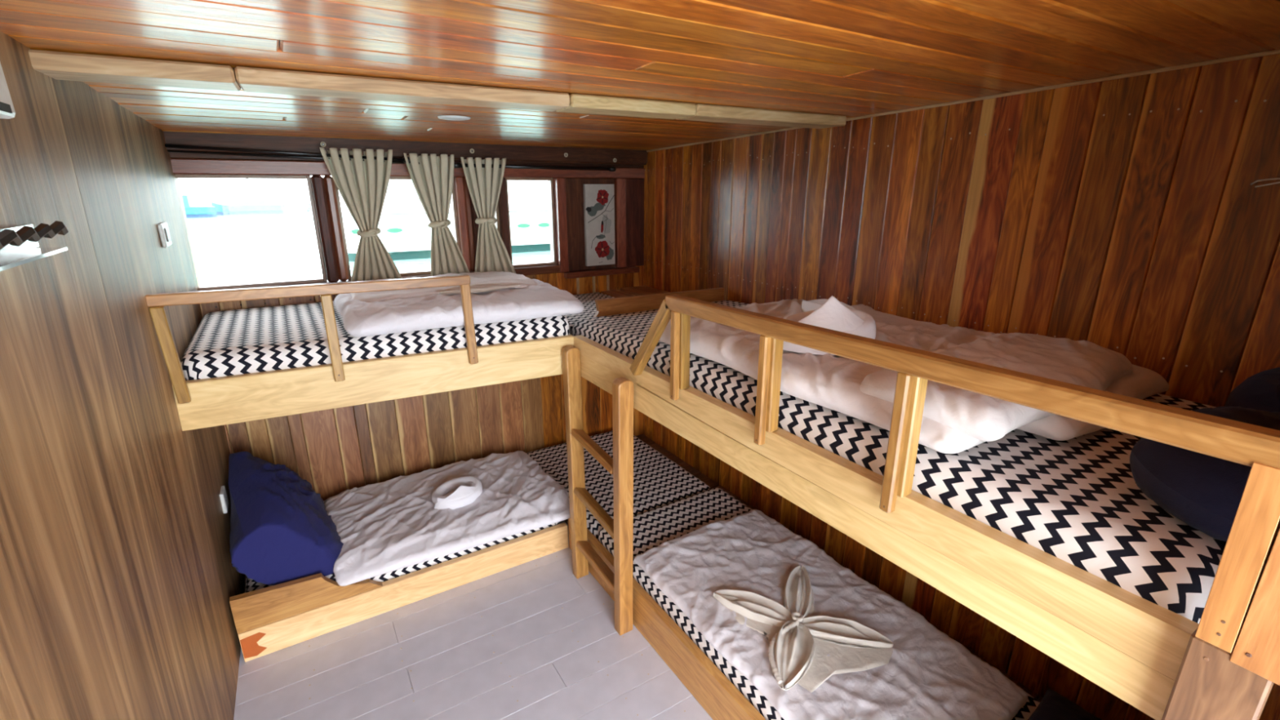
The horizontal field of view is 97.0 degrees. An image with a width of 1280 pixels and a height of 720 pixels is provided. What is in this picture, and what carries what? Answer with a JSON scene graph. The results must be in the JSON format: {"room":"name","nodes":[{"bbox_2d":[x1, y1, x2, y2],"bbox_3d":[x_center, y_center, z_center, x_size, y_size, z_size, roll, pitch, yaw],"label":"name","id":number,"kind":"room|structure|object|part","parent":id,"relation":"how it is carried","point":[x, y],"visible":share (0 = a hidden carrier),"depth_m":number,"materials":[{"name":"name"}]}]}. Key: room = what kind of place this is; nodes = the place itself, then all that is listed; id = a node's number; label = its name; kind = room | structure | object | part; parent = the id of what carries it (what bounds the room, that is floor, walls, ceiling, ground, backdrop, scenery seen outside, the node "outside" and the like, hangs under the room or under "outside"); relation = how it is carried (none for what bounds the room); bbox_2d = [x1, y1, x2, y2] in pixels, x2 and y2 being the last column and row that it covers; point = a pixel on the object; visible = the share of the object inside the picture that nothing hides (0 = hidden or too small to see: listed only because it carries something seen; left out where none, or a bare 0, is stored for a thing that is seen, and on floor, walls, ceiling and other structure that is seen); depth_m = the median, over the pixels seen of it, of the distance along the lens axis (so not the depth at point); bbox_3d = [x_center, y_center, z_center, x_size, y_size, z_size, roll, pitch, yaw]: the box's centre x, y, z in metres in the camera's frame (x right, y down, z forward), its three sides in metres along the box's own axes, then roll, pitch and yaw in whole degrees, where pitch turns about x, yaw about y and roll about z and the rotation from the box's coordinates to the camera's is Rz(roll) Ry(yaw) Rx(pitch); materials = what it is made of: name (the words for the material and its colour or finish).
{"room":"ship interior","nodes":[
{"label":"ship interior","id":0,"kind":"room"},
{"bbox_2d":[0,31,244,719],"bbox_3d":[-0.867,0.424,0.865,0.060,1.961,3.762,-10,20,-29],"label":"wall","id":1,"kind":"structure","parent":0,"point":[118,579],"depth_m":1.08,"materials":[{"name":"brown wood"}]},
{"bbox_2d":[0,62,15,119],"bbox_3d":[-0.790,-0.334,0.610,0.046,0.100,0.420,-10,20,-31],"label":"wall box","id":2,"kind":"object","parent":1,"relation":"attached to","point":[6,108],"visible":1,"depth_m":0.78,"materials":[{"name":"white plastic"}]},
{"bbox_2d":[0,221,68,271],"bbox_3d":[-0.796,-0.132,0.685,0.053,0.046,0.572,-10,20,-31],"label":"wall shelf","id":3,"kind":"object","parent":1,"relation":"attached to","point":[18,244],"visible":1,"depth_m":0.80,"materials":[{"name":"silver"}]},
{"bbox_3d":[-0.795,-0.110,0.682,0.045,0.005,0.530,-10,20,-31],"label":"glass plate","id":4,"kind":"part","parent":3,"relation":"part of","materials":[{"name":"clear glass"}]},
{"bbox_2d":[157,222,172,248],"bbox_3d":[-1.523,-0.402,1.820,0.015,0.073,0.123,-10,20,-31],"label":"light switch","id":5,"kind":"object","parent":1,"relation":"attached to","point":[163,229],"visible":1,"depth_m":1.78,"materials":[{"name":"white plastic"}]},
{"bbox_2d":[219,485,228,513],"bbox_3d":[-1.570,0.526,2.139,0.014,0.080,0.080,-10,20,-31],"label":"wall socket","id":6,"kind":"object","parent":1,"relation":"attached to","point":[223,495],"visible":1,"depth_m":2.12,"materials":[{"name":"white plastic"}]},
{"bbox_2d":[168,151,644,500],"bbox_3d":[-0.934,-0.126,2.873,2.500,1.820,0.135,-10,20,-31],"label":"wall","id":7,"kind":"structure","parent":0,"point":[336,451],"depth_m":2.88,"materials":[{"name":"brown wood"}]},
{"bbox_2d":[174,173,327,290],"bbox_3d":[-1.608,-0.530,2.347,0.488,0.450,0.050,-10,20,-31],"label":"window","id":8,"kind":"structure","parent":7,"relation":"in","point":[308,178],"depth_m":2.38,"materials":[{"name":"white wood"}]},
{"bbox_3d":[-1.608,-0.739,2.283,0.460,0.014,0.050,-10,20,-31],"label":"frame rail","id":9,"kind":"part","parent":8,"relation":"part of","materials":[{"name":"brown wood"}]},
{"bbox_3d":[-1.608,-0.322,2.410,0.460,0.014,0.050,-10,20,-31],"label":"frame rail","id":10,"kind":"part","parent":8,"relation":"part of","materials":[{"name":"brown wood"}]},
{"bbox_2d":[164,143,410,163],"bbox_3d":[-1.369,-0.826,2.277,0.864,0.050,0.027,-10,20,-31],"label":"curtain rod","id":11,"kind":"object","parent":7,"relation":"attached to","point":[166,145],"visible":0.73,"depth_m":2.20,"materials":[{"name":"black metal"}]},
{"bbox_2d":[319,146,402,281],"bbox_3d":[-1.189,-0.599,2.461,0.275,0.596,0.091,-10,20,-31],"label":"curtain","id":12,"kind":"object","parent":11,"relation":"hanging from","point":[362,185],"visible":0.95,"depth_m":2.44,"materials":[{"name":"beige fabric"}]},
{"bbox_2d":[167,150,454,164],"bbox_3d":[-1.297,-0.833,2.352,1.064,0.052,0.027,-10,20,-31],"label":"curtain rod","id":13,"kind":"object","parent":7,"relation":"attached to","point":[175,151],"visible":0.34,"depth_m":2.23,"materials":[{"name":"black metal"}]},
{"bbox_2d":[403,152,470,275],"bbox_3d":[-0.929,-0.647,2.620,0.255,0.575,0.092,-10,20,-31],"label":"curtain","id":14,"kind":"object","parent":13,"relation":"hanging from","point":[432,179],"visible":0.93,"depth_m":2.59,"materials":[{"name":"beige fabric"}]},
{"bbox_2d":[320,141,326,146],"bbox_3d":[-1.300,-0.884,2.324,0.021,0.021,0.021,-10,20,-31],"label":"hook","id":15,"kind":"object","parent":7,"relation":"attached to","point":[322,142],"visible":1,"depth_m":2.32,"materials":[{"name":"metal"}]},
{"bbox_3d":[-1.371,-0.566,2.464,0.044,0.450,0.115,-10,20,-31],"label":"post","id":16,"kind":"part","parent":7,"relation":"part of","materials":[{"name":"brown wood"}]},
{"bbox_3d":[-1.339,-0.575,2.491,0.040,0.450,0.100,-10,20,-31],"label":"post","id":17,"kind":"part","parent":7,"relation":"part of","materials":[{"name":"red wood"}]},
{"bbox_2d":[145,274,573,431],"bbox_3d":[-1.022,-0.168,2.216,1.252,0.421,0.905,-10,20,-31],"label":"bunk bed","id":18,"kind":"object","parent":7,"relation":"attached to","point":[202,403],"visible":0.67,"depth_m":1.82,"materials":[{"name":"brown wood"}]},
{"bbox_3d":[-1.320,-0.011,1.596,0.030,0.300,0.022,-11,31,-30],"label":"rail post","id":19,"kind":"part","parent":18,"relation":"part of","materials":[{"name":"brown wood"}]},
{"bbox_3d":[-0.965,-0.218,1.739,0.878,0.032,0.030,-9,19,-30],"label":"guard rail","id":20,"kind":"part","parent":18,"relation":"part of","materials":[{"name":"brown wood"}]},
{"bbox_3d":[-0.969,-0.067,1.787,0.030,0.287,0.022,-11,24,-30],"label":"rail post","id":21,"kind":"part","parent":18,"relation":"part of","materials":[{"name":"brown wood"}]},
{"bbox_2d":[180,301,569,380],"bbox_3d":[-1.006,-0.121,2.245,1.239,0.139,0.855,-10,20,-31],"label":"mattress","id":22,"kind":"object","parent":18,"relation":"on","point":[227,343],"visible":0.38,"depth_m":1.92,"materials":[{"name":"fabric"}]},
{"bbox_2d":[333,271,583,337],"bbox_3d":[-0.744,-0.252,2.268,0.853,0.102,0.735,-10,20,-31],"label":"duvet","id":23,"kind":"object","parent":22,"relation":"on","point":[369,313],"visible":0.72,"depth_m":2.05,"materials":[{"name":"white fabric"}]},
{"bbox_2d":[439,283,520,293],"bbox_3d":[-0.629,-0.287,2.248,0.330,0.017,0.119,-10,20,-31],"label":"folded towel","id":24,"kind":"object","parent":23,"relation":"on","point":[490,286],"visible":0.91,"depth_m":2.22,"materials":[{"name":"beige fabric"}]},
{"bbox_3d":[-0.599,-0.125,1.988,0.030,0.285,0.022,-11,16,-30],"label":"rail post","id":25,"kind":"part","parent":18,"relation":"part of","materials":[{"name":"brown wood"}]},
{"bbox_2d":[331,176,460,279],"bbox_3d":[-1.113,-0.621,2.644,0.512,0.450,0.050,-10,20,-31],"label":"window","id":26,"kind":"structure","parent":7,"relation":"in","point":[453,202],"depth_m":2.69,"materials":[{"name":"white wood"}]},
{"bbox_3d":[-1.113,-0.412,2.708,0.484,0.014,0.050,-10,20,-31],"label":"frame rail","id":27,"kind":"part","parent":26,"relation":"part of","materials":[{"name":"brown wood"}]},
{"bbox_3d":[-1.113,-0.829,2.580,0.484,0.014,0.050,-10,20,-31],"label":"frame rail","id":28,"kind":"part","parent":26,"relation":"part of","materials":[{"name":"brown wood"}]},
{"bbox_3d":[-1.155,-0.374,2.675,1.700,0.040,0.097,-10,20,-31],"label":"window sill","id":29,"kind":"part","parent":7,"relation":"part of","materials":[{"name":"red wood"}]},
{"bbox_2d":[163,131,647,164],"bbox_3d":[-0.890,-0.966,2.603,2.180,0.092,0.045,-10,20,-31],"label":"trim","id":30,"kind":"structure","parent":7,"relation":"attached to","point":[292,144],"depth_m":2.51,"materials":[{"name":"brown wood"}]},
{"bbox_3d":[-0.874,-0.660,2.772,0.036,0.450,0.097,-10,20,-31],"label":"post","id":31,"kind":"part","parent":7,"relation":"part of","materials":[{"name":"red wood"}]},
{"bbox_3d":[-0.849,-0.666,2.792,0.028,0.450,0.089,-10,20,-31],"label":"post","id":32,"kind":"part","parent":7,"relation":"part of","materials":[{"name":"red wood"}]},
{"bbox_3d":[-0.814,-0.670,2.804,0.044,0.450,0.105,-10,20,-31],"label":"post","id":33,"kind":"part","parent":7,"relation":"part of","materials":[{"name":"brown wood"}]},
{"bbox_2d":[494,204,500,235],"bbox_3d":[-0.763,-0.685,2.854,0.100,0.450,0.050,-10,20,-31],"label":"window","id":34,"kind":"structure","parent":7,"relation":"in","point":[496,215],"depth_m":2.85,"materials":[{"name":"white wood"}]},
{"bbox_3d":[-0.699,-0.694,2.884,0.040,0.450,0.085,-10,20,-31],"label":"post","id":35,"kind":"part","parent":7,"relation":"part of","materials":[{"name":"brown wood"}]},
{"bbox_2d":[504,177,556,267],"bbox_3d":[-0.575,-0.719,2.967,0.263,0.450,0.050,-10,20,-31],"label":"window","id":36,"kind":"structure","parent":7,"relation":"in","point":[550,180],"depth_m":2.99,"materials":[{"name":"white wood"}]},
{"bbox_3d":[-0.575,-0.928,2.903,0.235,0.014,0.050,-10,20,-31],"label":"frame rail","id":37,"kind":"part","parent":36,"relation":"part of","materials":[{"name":"brown wood"}]},
{"bbox_3d":[-0.575,-0.511,3.031,0.235,0.014,0.050,-10,20,-31],"label":"frame rail","id":38,"kind":"part","parent":36,"relation":"part of","materials":[{"name":"brown wood"}]},
{"bbox_2d":[453,162,616,171],"bbox_3d":[-0.494,-0.956,2.812,0.858,0.031,0.027,-10,20,-31],"label":"curtain rod","id":39,"kind":"object","parent":7,"relation":"attached to","point":[456,165],"visible":0.91,"depth_m":2.83,"materials":[{"name":"black metal"}]},
{"bbox_2d":[460,156,516,274],"bbox_3d":[-0.728,-0.667,2.747,0.243,0.589,0.093,-10,20,-31],"label":"curtain","id":40,"kind":"object","parent":39,"relation":"hanging from","point":[484,184],"visible":0.91,"depth_m":2.71,"materials":[{"name":"beige fabric"}]},
{"bbox_3d":[-0.433,-0.720,3.038,0.050,0.490,0.105,-10,20,-31],"label":"post","id":41,"kind":"part","parent":7,"relation":"part of","materials":[{"name":"red wood"}]},
{"bbox_3d":[-0.272,-0.743,3.112,0.305,0.490,0.016,-10,20,-31],"label":"wall panel","id":42,"kind":"part","parent":7,"relation":"part of","materials":[{"name":"brown wood"}]},
{"bbox_2d":[582,184,615,266],"bbox_3d":[-0.221,-0.741,3.118,0.178,0.433,0.024,-10,20,-31],"label":"painting","id":43,"kind":"object","parent":7,"relation":"attached to","point":[598,199],"visible":1,"depth_m":3.10,"materials":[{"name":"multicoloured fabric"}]},
{"bbox_3d":[-0.129,-0.776,3.222,0.060,0.490,0.103,-10,20,-31],"label":"post","id":44,"kind":"part","parent":7,"relation":"part of","materials":[{"name":"red wood"}]},
{"bbox_3d":[-0.015,-0.789,3.264,0.180,0.490,0.020,-10,20,-31],"label":"wall panel","id":45,"kind":"part","parent":7,"relation":"part of","materials":[{"name":"brown wood"}]},
{"bbox_2d":[233,520,712,719],"bbox_3d":[0.046,1.205,1.648,2.400,0.051,3.750,-10,20,-31],"label":"floor","id":46,"kind":"structure","parent":0,"point":[531,640],"depth_m":2.00,"materials":[{"name":"grey tile"}]},
{"bbox_2d":[229,522,568,662],"bbox_3d":[-1.059,0.758,2.580,1.256,0.260,0.734,-10,20,-31],"label":"bunk bed","id":47,"kind":"object","parent":46,"relation":"on","point":[269,620],"visible":0.56,"depth_m":2.15,"materials":[{"name":"brown wood"}]},
{"bbox_2d":[244,500,559,592],"bbox_3d":[-1.050,0.740,2.580,1.230,0.130,0.659,-10,20,-31],"label":"mattress","id":48,"kind":"object","parent":47,"relation":"on","point":[251,584],"visible":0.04,"depth_m":2.32,"materials":[{"name":"fabric"}]},
{"bbox_2d":[228,451,343,585],"bbox_3d":[-1.421,0.573,2.275,0.340,0.365,0.618,-10,20,-31],"label":"pillow","id":49,"kind":"object","parent":48,"relation":"on","point":[282,530],"visible":0.99,"depth_m":2.08,"materials":[{"name":"blue fabric"}]},
{"bbox_2d":[324,450,569,586],"bbox_3d":[-0.864,0.652,2.566,0.986,0.093,0.707,-10,20,-31],"label":"duvet","id":50,"kind":"object","parent":48,"relation":"on","point":[393,524],"visible":0.88,"depth_m":2.44,"materials":[{"name":"white fabric"}]},
{"bbox_2d":[431,475,482,509],"bbox_3d":[-0.823,0.582,2.548,0.234,0.086,0.196,-10,20,-31],"label":"folded towel","id":51,"kind":"object","parent":50,"relation":"on","point":[468,488],"visible":1,"depth_m":2.50,"materials":[{"name":"white fabric"}]},
{"bbox_2d":[561,345,633,635],"bbox_3d":[-0.156,0.492,2.138,0.080,1.032,0.459,-10,20,-31],"label":"ladder","id":52,"kind":"object","parent":46,"relation":"on","point":[620,529],"visible":1,"depth_m":2.11,"materials":[{"name":"brown wood"}]},
{"bbox_2d":[564,434,1042,719],"bbox_3d":[0.388,0.887,2.309,0.877,0.171,2.783,-10,20,-31],"label":"bunk bed","id":53,"kind":"object","parent":46,"relation":"on","point":[722,700],"visible":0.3,"depth_m":1.92,"materials":[{"name":"brown wood"}]},
{"bbox_2d":[526,431,711,539],"bbox_3d":[-0.147,0.620,3.000,0.685,0.114,0.889,-10,20,-31],"label":"mattress","id":54,"kind":"object","parent":53,"relation":"on","point":[659,481],"visible":0.37,"depth_m":2.89,"materials":[{"name":"fabric"}]},
{"bbox_2d":[598,487,1039,719],"bbox_3d":[0.565,0.939,1.921,0.696,0.135,1.774,-10,20,-31],"label":"mattress","id":55,"kind":"object","parent":53,"relation":"on","point":[653,527],"visible":0.24,"depth_m":2.36,"materials":[{"name":"fabric"}]},
{"bbox_2d":[634,509,1027,719],"bbox_3d":[0.537,0.848,1.894,0.685,0.057,1.159,-10,20,-31],"label":"duvet","id":56,"kind":"object","parent":55,"relation":"on","point":[928,674],"visible":0.88,"depth_m":1.80,"materials":[{"name":"white fabric"}]},
{"bbox_2d":[713,565,893,692],"bbox_3d":[0.512,0.830,1.814,0.418,0.052,0.460,-7,18,-22],"label":"folded towel","id":57,"kind":"object","parent":56,"relation":"on","point":[800,642],"visible":1,"depth_m":1.75,"materials":[{"name":"beige fabric"}]},
{"bbox_2d":[1027,688,1102,719],"bbox_3d":[1.042,0.975,1.374,0.400,0.115,0.240,-12,20,-33],"label":"pillow","id":58,"kind":"object","parent":55,"relation":"on","point":[1053,705],"visible":1,"depth_m":1.46,"materials":[{"name":"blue fabric"}]},
{"bbox_2d":[573,285,1279,719],"bbox_3d":[0.378,0.333,2.106,0.929,1.352,2.770,-10,20,-31],"label":"bunk bed","id":59,"kind":"object","parent":46,"relation":"on","point":[1166,664],"visible":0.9,"depth_m":0.92,"materials":[{"name":"brown wood"}]},
{"bbox_2d":[564,292,614,334],"bbox_3d":[-0.264,-0.244,2.804,0.504,0.050,0.673,-10,20,-31],"label":"mattress","id":60,"kind":"object","parent":59,"relation":"on","point":[588,300],"visible":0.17,"depth_m":2.79,"materials":[{"name":"fabric"}]},
{"bbox_3d":[0.098,-0.011,1.586,0.020,0.261,0.024,-11,20,-30],"label":"rail post","id":61,"kind":"part","parent":59,"relation":"part of","materials":[{"name":"brown wood"}]},
{"bbox_3d":[0.122,-0.029,1.586,0.030,0.228,0.026,-11,20,-30],"label":"rail post","id":62,"kind":"part","parent":59,"relation":"part of","materials":[{"name":"brown wood"}]},
{"bbox_3d":[0.282,0.071,1.304,0.020,0.269,0.024,-11,20,-30],"label":"rail post","id":63,"kind":"part","parent":59,"relation":"part of","materials":[{"name":"brown wood"}]},
{"bbox_3d":[0.306,0.053,1.305,0.030,0.236,0.026,-11,20,-30],"label":"rail post","id":64,"kind":"part","parent":59,"relation":"part of","materials":[{"name":"brown wood"}]},
{"bbox_3d":[0.464,0.152,1.026,0.020,0.277,0.024,-11,20,-30],"label":"rail post","id":65,"kind":"part","parent":59,"relation":"part of","materials":[{"name":"brown wood"}]},
{"bbox_2d":[572,300,1226,623],"bbox_3d":[0.585,0.037,1.745,0.857,0.134,1.961,-10,20,-31],"label":"mattress","id":66,"kind":"object","parent":59,"relation":"on","point":[1078,501],"visible":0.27,"depth_m":0.98,"materials":[{"name":"fabric"}]},
{"bbox_2d":[658,298,1168,453],"bbox_3d":[0.625,-0.044,1.547,0.789,0.120,1.112,-11,20,-33],"label":"duvet","id":67,"kind":"object","parent":66,"relation":"on","point":[955,420],"visible":0.54,"depth_m":1.24,"materials":[{"name":"white fabric"}]},
{"bbox_2d":[801,298,855,311],"bbox_3d":[0.599,-0.152,1.769,0.108,0.056,0.351,-4,17,-12],"label":"folded towel","id":68,"kind":"object","parent":67,"relation":"on","point":[808,305],"visible":0.21,"depth_m":1.82,"materials":[{"name":"white fabric"}]},
{"bbox_2d":[782,295,876,355],"bbox_3d":[0.473,-0.104,1.447,0.249,0.135,0.224,-10,20,-31],"label":"folded towel","id":69,"kind":"object","parent":67,"relation":"on","point":[833,314],"visible":0.43,"depth_m":1.38,"materials":[{"name":"white fabric"}]},
{"bbox_2d":[1129,406,1279,542],"bbox_3d":[0.922,0.162,0.855,0.340,0.149,0.228,-8,19,-23],"label":"pillow","id":70,"kind":"object","parent":66,"relation":"on","point":[1203,491],"visible":0.58,"depth_m":0.80,"materials":[{"name":"blue fabric"}]},
{"bbox_2d":[1224,367,1279,412],"bbox_3d":[1.263,0.106,1.056,0.338,0.139,0.234,-11,20,-33],"label":"pillow","id":71,"kind":"object","parent":66,"relation":"on","point":[1260,391],"visible":0.48,"depth_m":1.06,"materials":[{"name":"blue fabric"}]},
{"bbox_3d":[0.487,0.135,1.027,0.030,0.244,0.026,-11,20,-30],"label":"rail post","id":72,"kind":"part","parent":59,"relation":"part of","materials":[{"name":"brown wood"}]},
{"bbox_3d":[0.412,-0.023,1.072,0.036,0.040,1.235,-10,19,-31],"label":"guard rail","id":73,"kind":"part","parent":59,"relation":"part of","materials":[{"name":"brown wood"}]},
{"bbox_3d":[0.713,0.862,0.836,0.034,1.082,0.072,-10,20,-31],"label":"corner post","id":74,"kind":"part","parent":59,"relation":"part of","materials":[{"name":"brown wood"}]},
{"bbox_3d":[0.702,0.227,0.656,0.034,0.235,0.032,-10,19,-31],"label":"rail post","id":75,"kind":"part","parent":59,"relation":"part of","materials":[{"name":"brown wood"}]},
{"bbox_2d":[1229,528,1279,685],"bbox_3d":[0.727,-0.013,0.533,0.027,0.787,0.072,-10,20,-31],"label":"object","id":76,"kind":"structure","parent":59,"relation":"attached to","point":[1256,650],"depth_m":0.64,"materials":[{"name":"brown wood"}]},
{"bbox_2d":[0,0,1279,150],"bbox_3d":[0.043,-0.625,1.095,2.500,0.180,3.938,-10,20,-31],"label":"ceiling","id":77,"kind":"structure","parent":0,"point":[849,59],"depth_m":1.08,"materials":[{"name":"brown wood"}]},
{"bbox_2d":[28,49,846,128],"bbox_3d":[-0.228,-0.695,1.529,2.098,0.035,0.129,-9,19,-28],"label":"ceiling beam","id":78,"kind":"structure","parent":77,"relation":"attached to","point":[57,65],"depth_m":1.29,"materials":[{"name":"brown wood"}]},
{"bbox_2d":[437,115,471,120],"bbox_3d":[-0.606,-0.790,1.851,0.104,0.006,0.104,-10,20,-31],"label":"recessed light","id":79,"kind":"object","parent":77,"relation":"in","point":[453,117],"visible":1,"depth_m":1.83,"materials":[{"name":"white plastic"}]},
{"bbox_2d":[441,117,466,120],"bbox_3d":[-0.606,-0.788,1.851,0.084,0.002,0.084,-10,20,-31],"label":"diffuser","id":80,"kind":"object","parent":79,"relation":"attached to","point":[445,118],"depth_m":1.84,"materials":[{"name":"white plastic"}]},
{"bbox_2d":[643,48,1279,719],"bbox_3d":[0.777,-0.012,2.281,0.043,1.950,3.000,-10,20,-31],"label":"wall","id":81,"kind":"structure","parent":0,"point":[1122,214],"depth_m":1.65,"materials":[{"name":"brown wood"}]},
{"bbox_2d":[1250,177,1279,187],"bbox_3d":[1.341,-0.374,1.194,0.015,0.020,0.081,-10,20,-31],"label":"cable loop","id":82,"kind":"object","parent":81,"relation":"attached to","point":[1273,178],"visible":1,"depth_m":1.20,"materials":[{"name":"white plastic"}]},
{"label":"outside","id":83,"kind":"structure","parent":0,"visible":0},
{"bbox_2d":[181,191,551,286],"bbox_3d":[-54.953,-22.931,83.885,600.000,0.001,600.000,-10,20,-31],"label":"sea","id":84,"kind":"structure","parent":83,"point":[237,249],"depth_m":26.36,"materials":[{"name":"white liquid"}]},
{"bbox_2d":[182,195,217,217],"bbox_3d":[-41.094,-14.224,48.725,7.000,4.508,2.000,-10,20,-31],"label":"boat","id":85,"kind":"object","parent":84,"relation":"on","point":[190,211],"visible":0.26,"depth_m":49.62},
{"bbox_2d":[210,178,286,215],"bbox_3d":[-38.141,-16.145,55.017,6.000,4.508,2.000,-10,20,-31],"label":"boat","id":86,"kind":"object","parent":84,"relation":"on","point":[244,204],"visible":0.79,"depth_m":54.69,"materials":[{"name":"white"}]},
{"bbox_2d":[302,200,311,212],"bbox_3d":[-35.102,-18.081,61.359,2.600,4.508,2.000,-10,20,-31],"label":"boat","id":87,"kind":"object","parent":84,"relation":"on","point":[307,205],"visible":0.23,"depth_m":60.88,"materials":[{"name":"white"}]},
{"bbox_2d":[341,179,550,261],"bbox_3d":[-5.160,-6.488,24.679,15.000,3.800,3.800,-10,20,-31],"label":"boat","id":88,"kind":"object","parent":84,"relation":"on","point":[406,234],"visible":0.28,"depth_m":21.17,"materials":[{"name":"white paint"}]}
]}

